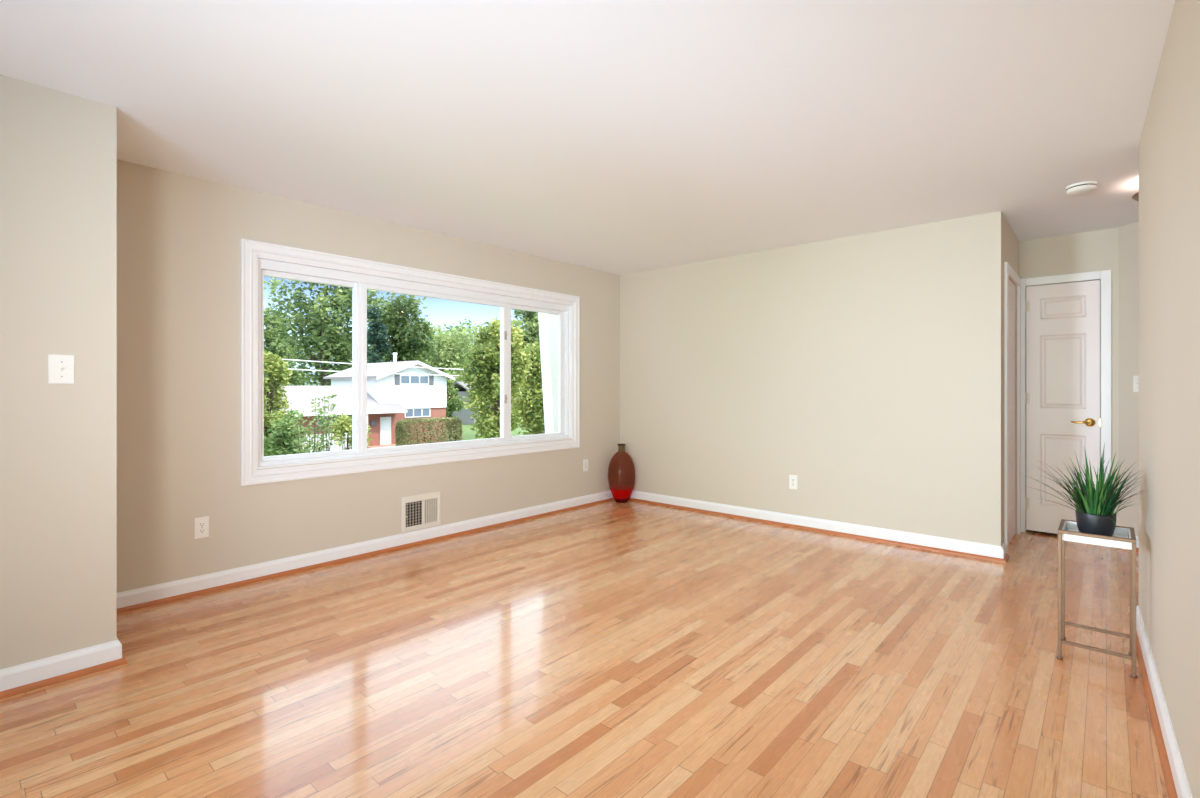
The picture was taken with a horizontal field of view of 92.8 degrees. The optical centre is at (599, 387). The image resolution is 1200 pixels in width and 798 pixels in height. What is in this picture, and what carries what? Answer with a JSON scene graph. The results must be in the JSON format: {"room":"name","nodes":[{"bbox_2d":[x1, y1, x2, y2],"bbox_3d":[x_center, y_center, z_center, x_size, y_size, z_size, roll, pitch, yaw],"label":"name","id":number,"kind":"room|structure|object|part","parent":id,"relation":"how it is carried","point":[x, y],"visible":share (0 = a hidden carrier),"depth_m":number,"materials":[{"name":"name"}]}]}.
{"room":"empty living room","nodes":[
{"label":"empty living room","id":0,"kind":"room"},
{"bbox_2d":[0,74,116,668],"bbox_3d":[-4.512,-0.007,0.471,0.882,2.440,6.219,0,0,42],"label":"wall","id":1,"kind":"structure","parent":0,"point":[58,149],"depth_m":2.36,"materials":[{"name":"beige paint"}]},
{"bbox_2d":[48,354,74,383],"bbox_3d":[-2.230,-0.074,2.368,0.017,0.121,0.080,0,0,42],"label":"light switch","id":2,"kind":"object","parent":1,"relation":"attached to","point":[61,368],"visible":1,"depth_m":2.37,"materials":[{"name":"white plastic"}]},
{"bbox_2d":[0,654,127,698],"bbox_3d":[-2.855,1.200,2.198,0.758,0.024,1.502,0,0,42],"label":"trim","id":3,"kind":"structure","parent":1,"relation":"attached to","point":[86,671],"depth_m":2.35,"materials":[{"name":"wood"}]},
{"bbox_2d":[117,160,619,592],"bbox_3d":[-1.234,-0.007,4.729,0.140,2.440,4.502,0,0,42],"label":"wall","id":4,"kind":"structure","parent":0,"point":[179,236],"depth_m":3.49,"materials":[{"name":"beige paint"}]},
{"bbox_2d":[194,516,208,538],"bbox_3d":[-2.344,0.827,3.365,0.008,0.122,0.072,0,0,42],"label":"wall outlet","id":5,"kind":"object","parent":4,"relation":"attached to","point":[201,524],"visible":1,"depth_m":3.36,"materials":[{"name":"white plastic"}]},
{"bbox_2d":[0,490,612,691],"bbox_3d":[-1.432,1.160,3.829,0.758,0.105,5.831,0,0,42],"label":"baseboard","id":6,"kind":"structure","parent":4,"relation":"attached to","point":[173,588],"depth_m":3.46,"materials":[{"name":"white paint"}]},
{"bbox_2d":[117,498,613,613],"bbox_3d":[-1.210,1.200,4.614,0.018,0.024,4.362,0,0,42],"label":"trim","id":7,"kind":"structure","parent":4,"relation":"attached to","point":[284,573],"depth_m":3.87,"materials":[{"name":"wood"}]},
{"bbox_2d":[240,238,579,485],"bbox_3d":[-1.256,-0.153,4.678,0.154,1.518,3.006,0,0,42],"label":"window","id":8,"kind":"structure","parent":4,"relation":"in","point":[258,259],"depth_m":4.16,"materials":[{"name":"white paint"}]},
{"bbox_3d":[-1.982,-0.139,3.915,0.036,1.234,0.659,0,0,42],"label":"sash","id":9,"kind":"part","parent":8,"relation":"part of","materials":[{"name":"clear glass"}]},
{"bbox_3d":[-0.616,-0.139,5.457,0.036,1.234,0.750,0,0,42],"label":"sash","id":10,"kind":"part","parent":8,"relation":"part of","materials":[{"name":"clear glass"}]},
{"bbox_2d":[401,491,439,532],"bbox_3d":[-1.381,0.965,4.436,0.028,0.268,0.334,0,0,42],"label":"air vent","id":11,"kind":"object","parent":4,"relation":"in","point":[419,511],"visible":1,"depth_m":4.43,"materials":[{"name":"beige metal"}]},
{"bbox_2d":[406,501,421,526],"bbox_3d":[-1.431,0.973,4.392,0.006,0.184,0.142,0,0,42],"label":"grille","id":12,"kind":"object","parent":11,"relation":"attached to","point":[413,508],"depth_m":4.39,"materials":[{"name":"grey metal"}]},
{"bbox_2d":[583,459,587,471],"bbox_3d":[-0.144,0.797,5.846,0.008,0.122,0.072,0,0,42],"label":"wall outlet","id":13,"kind":"object","parent":4,"relation":"attached to","point":[585,461],"visible":1,"depth_m":5.84,"materials":[{"name":"white plastic"}]},
{"bbox_2d":[0,500,1167,797],"bbox_3d":[-0.257,1.312,0.863,6.730,0.200,12.450,0,0,42],"label":"floor","id":14,"kind":"structure","parent":0,"point":[610,649],"depth_m":2.36,"materials":[{"name":"brown wood"}]},
{"bbox_2d":[610,444,632,502],"bbox_3d":[0.227,0.906,6.042,0.288,0.613,0.288,0,0,42],"label":"glass vase","id":15,"kind":"object","parent":14,"relation":"on","point":[621,494],"visible":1,"depth_m":5.97,"materials":[{"name":"brown glass"}]},
{"bbox_2d":[1057,519,1137,677],"bbox_3d":[2.231,0.924,2.570,0.266,0.576,0.293,0,0,42],"label":"side table","id":16,"kind":"object","parent":14,"relation":"on","point":[1123,537],"visible":0.99,"depth_m":2.54,"materials":[{"name":"beige metal"}]},
{"bbox_3d":[2.052,0.924,2.550,0.014,0.548,0.014,0,0,42],"label":"leg","id":17,"kind":"part","parent":16,"relation":"part of","materials":[{"name":"beige metal"}]},
{"bbox_3d":[2.230,0.924,2.751,0.014,0.548,0.014,0,0,42],"label":"leg","id":18,"kind":"part","parent":16,"relation":"part of","materials":[{"name":"beige metal"}]},
{"bbox_2d":[1027,442,1141,535],"bbox_3d":[2.204,0.461,2.630,0.462,0.424,0.496,0,0,42],"label":"potted grass","id":19,"kind":"object","parent":16,"relation":"on","point":[1095,508],"depth_m":2.53,"materials":[{"name":"green plant"}]},
{"bbox_2d":[1075,509,1115,535],"bbox_3d":[2.229,0.617,2.570,0.140,0.111,0.140,0,0,42],"label":"pot","id":20,"kind":"object","parent":19,"relation":"attached to","point":[1090,521],"depth_m":2.52,"materials":[{"name":"black ceramic"}]},
{"bbox_2d":[1062,521,1131,549],"bbox_3d":[2.231,0.661,2.570,0.228,0.042,0.255,0,0,42],"label":"tabletop","id":21,"kind":"object","parent":16,"relation":"on","point":[1121,537],"depth_m":2.50,"materials":[{"name":"clear glass"}]},
{"bbox_3d":[2.231,0.643,2.570,0.256,0.014,0.283,0,0,42],"label":"frame","id":22,"kind":"part","parent":16,"relation":"part of","materials":[{"name":"beige metal"}]},
{"bbox_3d":[2.411,0.924,2.591,0.014,0.548,0.014,0,0,42],"label":"leg","id":23,"kind":"part","parent":16,"relation":"part of","materials":[{"name":"beige metal"}]},
{"bbox_3d":[2.233,0.924,2.389,0.014,0.548,0.014,0,0,42],"label":"leg","id":24,"kind":"part","parent":16,"relation":"part of","materials":[{"name":"beige metal"}]},
{"bbox_2d":[0,0,1174,274],"bbox_3d":[-0.257,-1.317,0.863,6.730,0.180,12.450,0,0,42],"label":"ceiling","id":25,"kind":"structure","parent":0,"point":[619,137],"depth_m":2.48,"materials":[{"name":"white paint"}]},
{"bbox_2d":[1066,181,1096,195],"bbox_3d":[2.929,-1.206,3.477,0.148,0.044,0.148,0,0,42],"label":"smoke detector","id":26,"kind":"object","parent":25,"relation":"attached to","point":[1082,188],"visible":1,"depth_m":3.44,"materials":[{"name":"white plastic"}]},
{"bbox_3d":[2.929,-1.222,3.477,0.148,0.012,0.148,0,0,42],"label":"mounting plate","id":27,"kind":"part","parent":26,"relation":"part of","materials":[{"name":"white plastic"}]},
{"bbox_2d":[1132,191,1138,201],"bbox_3d":[3.338,-1.159,3.370,0.296,0.138,0.296,0,0,42],"label":"ceiling lamp","id":28,"kind":"object","parent":25,"relation":"attached to","point":[1135,196],"visible":0.04,"depth_m":3.43,"materials":[{"name":"brown metal"}]},
{"bbox_2d":[620,211,1003,545],"bbox_3d":[1.552,-0.007,5.173,3.440,2.440,0.140,0,0,42],"label":"wall","id":29,"kind":"structure","parent":0,"point":[866,369],"depth_m":4.75,"materials":[{"name":"beige paint"}]},
{"bbox_2d":[789,475,796,489],"bbox_3d":[1.678,0.825,4.963,0.072,0.122,0.008,0,0,42],"label":"wall outlet","id":30,"kind":"object","parent":29,"relation":"attached to","point":[792,478],"visible":1,"depth_m":4.96,"materials":[{"name":"white plastic"}]},
{"bbox_2d":[630,490,1006,558],"bbox_3d":[1.566,1.160,5.164,3.439,0.105,0.176,0,0,42],"label":"baseboard","id":31,"kind":"structure","parent":29,"relation":"attached to","point":[989,550],"depth_m":4.69,"materials":[{"name":"white paint"}]},
{"bbox_2d":[629,498,1009,562],"bbox_3d":[1.567,1.200,5.152,3.456,0.024,0.193,0,0,42],"label":"trim","id":32,"kind":"structure","parent":29,"relation":"attached to","point":[1007,556],"depth_m":4.67,"materials":[{"name":"wood"}]},
{"bbox_2d":[1004,217,1018,533],"bbox_3d":[3.407,-0.007,4.778,0.140,2.440,1.729,0,0,42],"label":"wall","id":33,"kind":"structure","parent":0,"point":[1011,243],"depth_m":4.71,"materials":[{"name":"beige paint"}]},
{"bbox_2d":[1004,262,1020,553],"bbox_3d":[3.183,0.155,4.442,0.065,2.115,0.860,0,0,42],"label":"door","id":34,"kind":"structure","parent":33,"relation":"in","point":[1009,287],"depth_m":4.47,"materials":[{"name":"white paint"}]},
{"bbox_2d":[1019,228,1118,525],"bbox_3d":[4.048,-0.007,4.852,0.722,2.440,0.768,0,0,42],"label":"wall","id":35,"kind":"structure","parent":0,"point":[1098,250],"depth_m":4.52,"materials":[{"name":"beige paint"}]},
{"bbox_2d":[1021,270,1111,533],"bbox_3d":[3.732,0.152,4.603,0.578,2.120,0.102,0,0,42],"label":"door","id":36,"kind":"structure","parent":35,"relation":"in","point":[1060,323],"depth_m":4.63,"materials":[{"name":"white paint"}]},
{"bbox_3d":[3.802,0.277,4.515,0.124,0.023,0.063,0,0,42],"label":"handle","id":37,"kind":"part","parent":36,"relation":"part of","materials":[{"name":"gold metal"}]},
{"bbox_2d":[1119,222,1138,535],"bbox_3d":[4.858,-0.007,3.466,2.528,2.440,1.768,0,0,42],"label":"wall","id":38,"kind":"structure","parent":0,"point":[1128,234],"depth_m":4.31,"materials":[{"name":"beige paint"}]},
{"bbox_2d":[1133,375,1138,391],"bbox_3d":[3.989,-0.026,4.243,0.017,0.122,0.072,0,0,-3],"label":"light switch","id":39,"kind":"object","parent":38,"relation":"attached to","point":[1135,378],"visible":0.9,"depth_m":4.25,"materials":[{"name":"white plastic"}]},
{"bbox_2d":[1136,536,1138,547],"bbox_3d":[4.008,1.160,3.965,0.016,0.105,0.848,0,0,-3],"label":"baseboard","id":40,"kind":"structure","parent":38,"relation":"attached to","point":[1137,537],"depth_m":4.24,"materials":[{"name":"white paint"}]},
{"bbox_2d":[1139,0,1199,797],"bbox_3d":[0.430,-0.007,-1.567,2.478,2.440,9.725,0,0,42],"label":"wall","id":41,"kind":"structure","parent":0,"point":[1169,143],"depth_m":1.81,"materials":[{"name":"beige paint"}]},
{"bbox_2d":[1129,622,1177,797],"bbox_3d":[-0.292,1.200,-0.802,0.164,0.024,9.613,0,0,40],"label":"trim","id":42,"kind":"structure","parent":41,"relation":"attached to","point":[1169,782],"depth_m":2.00,"materials":[{"name":"wood"}]},
{"bbox_2d":[1136,605,1192,797],"bbox_3d":[-0.291,1.160,-0.814,0.146,0.105,9.596,0,0,40],"label":"baseboard","id":43,"kind":"structure","parent":41,"relation":"attached to","point":[1181,783],"depth_m":1.95,"materials":[{"name":"white paint"}]},
{"label":"outside","id":44,"kind":"structure","parent":0,"visible":0},
{"bbox_2d":[282,359,463,369],"bbox_3d":[-8.759,-1.758,27.808,0.046,1.749,54.004,0,0,42],"label":"overhead wire","id":45,"kind":"object","parent":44,"point":[282,359],"visible":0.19,"depth_m":26.13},
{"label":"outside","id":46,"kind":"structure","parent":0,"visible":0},
{"bbox_2d":[288,369,462,375],"bbox_3d":[-8.759,-1.342,27.808,0.046,1.555,54.004,0,0,42],"label":"overhead wire","id":47,"kind":"object","parent":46,"point":[288,369],"visible":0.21,"depth_m":26.17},
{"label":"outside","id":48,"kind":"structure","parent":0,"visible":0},
{"bbox_2d":[446,424,544,441],"bbox_3d":[-40.170,4.662,102.422,184.000,0.300,220.000,0,0,42],"label":"lawn","id":49,"kind":"structure","parent":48,"point":[468,434],"depth_m":56.98,"materials":[{"name":"green plant"}]},
{"bbox_2d":[264,349,293,456],"bbox_3d":[-7.540,1.926,12.967,1.352,5.574,1.191,0,0,42],"label":"shrub","id":50,"kind":"object","parent":49,"relation":"on","point":[277,372],"visible":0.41,"depth_m":12.98,"materials":[{"name":"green plant"}]},
{"bbox_2d":[264,302,295,377],"bbox_3d":[-46.942,-3.636,80.738,8.495,16.710,7.372,0,0,42],"label":"tree","id":51,"kind":"object","parent":49,"relation":"on","point":[270,341],"visible":0.34,"depth_m":79.88,"materials":[{"name":"green plant"}]},
{"bbox_2d":[264,409,312,455],"bbox_3d":[-5.767,2.553,10.539,1.104,4.320,0.844,0,0,-1],"label":"leafy shrub","id":52,"kind":"object","parent":49,"relation":"on","point":[279,443],"visible":0.56,"depth_m":10.41,"materials":[{"name":"green plant"}]},
{"bbox_2d":[264,334,314,385],"bbox_3d":[-55.658,-2.470,99.817,10.998,14.377,10.110,0,0,42],"label":"tree","id":53,"kind":"object","parent":49,"relation":"on","point":[293,381],"visible":0.2,"depth_m":98.70,"materials":[{"name":"green plant"}]},
{"bbox_2d":[284,394,340,453],"bbox_3d":[-4.240,2.355,8.469,1.423,4.516,0.692,0,0,42],"label":"young tree","id":54,"kind":"object","parent":49,"relation":"on","point":[324,421],"visible":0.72,"depth_m":8.44,"materials":[{"name":"green plant"}]},
{"bbox_2d":[264,276,385,385],"bbox_3d":[-29.964,-5.349,61.690,14.292,20.144,12.060,0,0,42],"label":"tree","id":55,"kind":"object","parent":49,"relation":"on","point":[328,339],"visible":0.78,"depth_m":60.28,"materials":[{"name":"green plant"}]},
{"bbox_2d":[299,433,351,451],"bbox_3d":[-17.775,3.763,38.206,0.090,1.400,4.600,0,0,42],"label":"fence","id":56,"kind":"object","parent":49,"relation":"on","point":[335,447],"visible":0.12,"depth_m":38.08,"materials":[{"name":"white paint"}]},
{"bbox_2d":[313,333,351,385],"bbox_3d":[-40.032,-2.232,89.606,9.605,13.902,9.994,0,0,42],"label":"tree","id":57,"kind":"object","parent":49,"relation":"on","point":[319,384],"visible":0.04,"depth_m":87.07,"materials":[{"name":"green plant"}]},
{"bbox_2d":[329,413,372,449],"bbox_3d":[-5.267,2.621,12.083,0.862,4.184,0.768,0,0,2],"label":"leafy shrub","id":58,"kind":"object","parent":49,"relation":"on","point":[342,426],"visible":0.32,"depth_m":11.95,"materials":[{"name":"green plant"}]},
{"bbox_2d":[266,353,454,452],"bbox_3d":[-19.508,0.863,43.397,10.530,7.300,14.670,0,0,42],"label":"house","id":59,"kind":"structure","parent":49,"relation":"on","point":[391,398],"depth_m":42.78,"materials":[{"name":"white brick"}]},
{"bbox_3d":[-18.335,2.232,39.772,0.025,0.640,2.480,0,0,42],"label":"pane","id":60,"kind":"part","parent":59,"relation":"part of","materials":[{"name":"glass"}]},
{"bbox_3d":[-15.923,3.237,42.444,0.100,2.050,0.840,0,0,42],"label":"door","id":61,"kind":"part","parent":59,"relation":"part of","materials":[{"name":"white paint"}]},
{"bbox_2d":[395,374,399,384],"bbox_3d":[-15.271,-0.568,43.029,0.059,0.780,0.380,0,0,42],"label":"shutter","id":62,"kind":"object","parent":59,"relation":"hanging from","point":[397,377],"depth_m":43.02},
{"bbox_3d":[-14.315,-0.568,44.126,0.025,0.600,2.330,0,0,42],"label":"pane","id":63,"kind":"part","parent":59,"relation":"part of","materials":[{"name":"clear glass"}]},
{"bbox_3d":[-14.190,1.982,44.449,0.025,0.580,2.080,0,0,42],"label":"pane","id":64,"kind":"part","parent":59,"relation":"part of","materials":[{"name":"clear glass"}]},
{"bbox_2d":[429,375,433,384],"bbox_3d":[-13.341,-0.568,45.206,0.059,0.780,0.380,0,0,42],"label":"shutter","id":65,"kind":"object","parent":59,"relation":"hanging from","point":[431,378],"depth_m":45.18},
{"bbox_2d":[367,305,393,362],"bbox_3d":[-21.490,-1.604,54.979,2.822,12.637,3.115,0,0,-5],"label":"evergreen tree","id":66,"kind":"object","parent":49,"relation":"on","point":[377,335],"visible":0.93,"depth_m":54.54,"materials":[{"name":"green plant"}]},
{"bbox_2d":[367,292,442,363],"bbox_3d":[-26.195,-3.963,73.438,10.814,17.367,9.496,0,0,25],"label":"tree","id":67,"kind":"object","parent":49,"relation":"on","point":[408,341],"visible":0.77,"depth_m":72.12,"materials":[{"name":"green plant"}]},
{"bbox_2d":[395,417,462,445],"bbox_3d":[-12.532,3.416,42.101,1.613,2.405,5.166,0,0,42],"label":"hedge","id":68,"kind":"object","parent":49,"relation":"on","point":[455,424],"visible":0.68,"depth_m":41.63,"materials":[{"name":"green plant"}]},
{"bbox_2d":[407,315,478,382],"bbox_3d":[-26.573,-3.340,91.841,13.114,16.122,12.336,0,0,42],"label":"tree","id":69,"kind":"object","parent":49,"relation":"on","point":[450,355],"visible":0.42,"depth_m":89.84,"materials":[{"name":"green plant"}]},
{"bbox_2d":[446,372,464,430],"bbox_3d":[-15.153,1.579,57.849,3.068,6.272,3.277,0,0,42],"label":"tree","id":70,"kind":"object","parent":49,"relation":"on","point":[453,404],"visible":0.59,"depth_m":57.51,"materials":[{"name":"green plant"}]},
{"bbox_2d":[442,319,487,383],"bbox_3d":[-25.866,-4.318,112.224,16.064,18.082,16.988,0,0,42],"label":"tree","id":71,"kind":"object","parent":49,"relation":"on","point":[461,326],"visible":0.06,"depth_m":111.04,"materials":[{"name":"green plant"}]},
{"bbox_2d":[448,382,516,424],"bbox_3d":[-14.948,2.913,73.048,7.000,7.200,8.000,0,0,42],"label":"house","id":72,"kind":"structure","parent":49,"relation":"on","point":[464,415],"depth_m":69.62,"materials":[{"name":"grey"}]},
{"bbox_2d":[455,317,535,438],"bbox_3d":[-4.140,0.913,23.176,3.107,7.601,2.744,0,0,12],"label":"broadleaf tree","id":73,"kind":"object","parent":49,"relation":"on","point":[485,386],"visible":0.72,"depth_m":22.58,"materials":[{"name":"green plant"}]},
{"bbox_2d":[511,309,539,433],"bbox_3d":[-5.432,-1.736,49.806,8.114,12.906,7.130,0,0,42],"label":"tree","id":74,"kind":"object","parent":49,"relation":"on","point":[530,319],"visible":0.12,"depth_m":48.15,"materials":[{"name":"green plant"}]},
{"bbox_2d":[511,341,544,434],"bbox_3d":[-2.621,1.100,29.061,4.847,7.231,5.259,0,0,16],"label":"broadleaf tree","id":75,"kind":"object","parent":49,"relation":"on","point":[530,403],"visible":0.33,"depth_m":27.61,"materials":[{"name":"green plant"}]},
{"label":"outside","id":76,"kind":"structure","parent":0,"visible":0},
{"bbox_2d":[538,312,557,432],"bbox_3d":[-0.472,-0.163,6.237,0.140,2.150,0.491,0,0,42],"label":"trim","id":77,"kind":"structure","parent":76,"point":[548,323],"depth_m":6.11,"materials":[{"name":"white plastic"}]}
]}

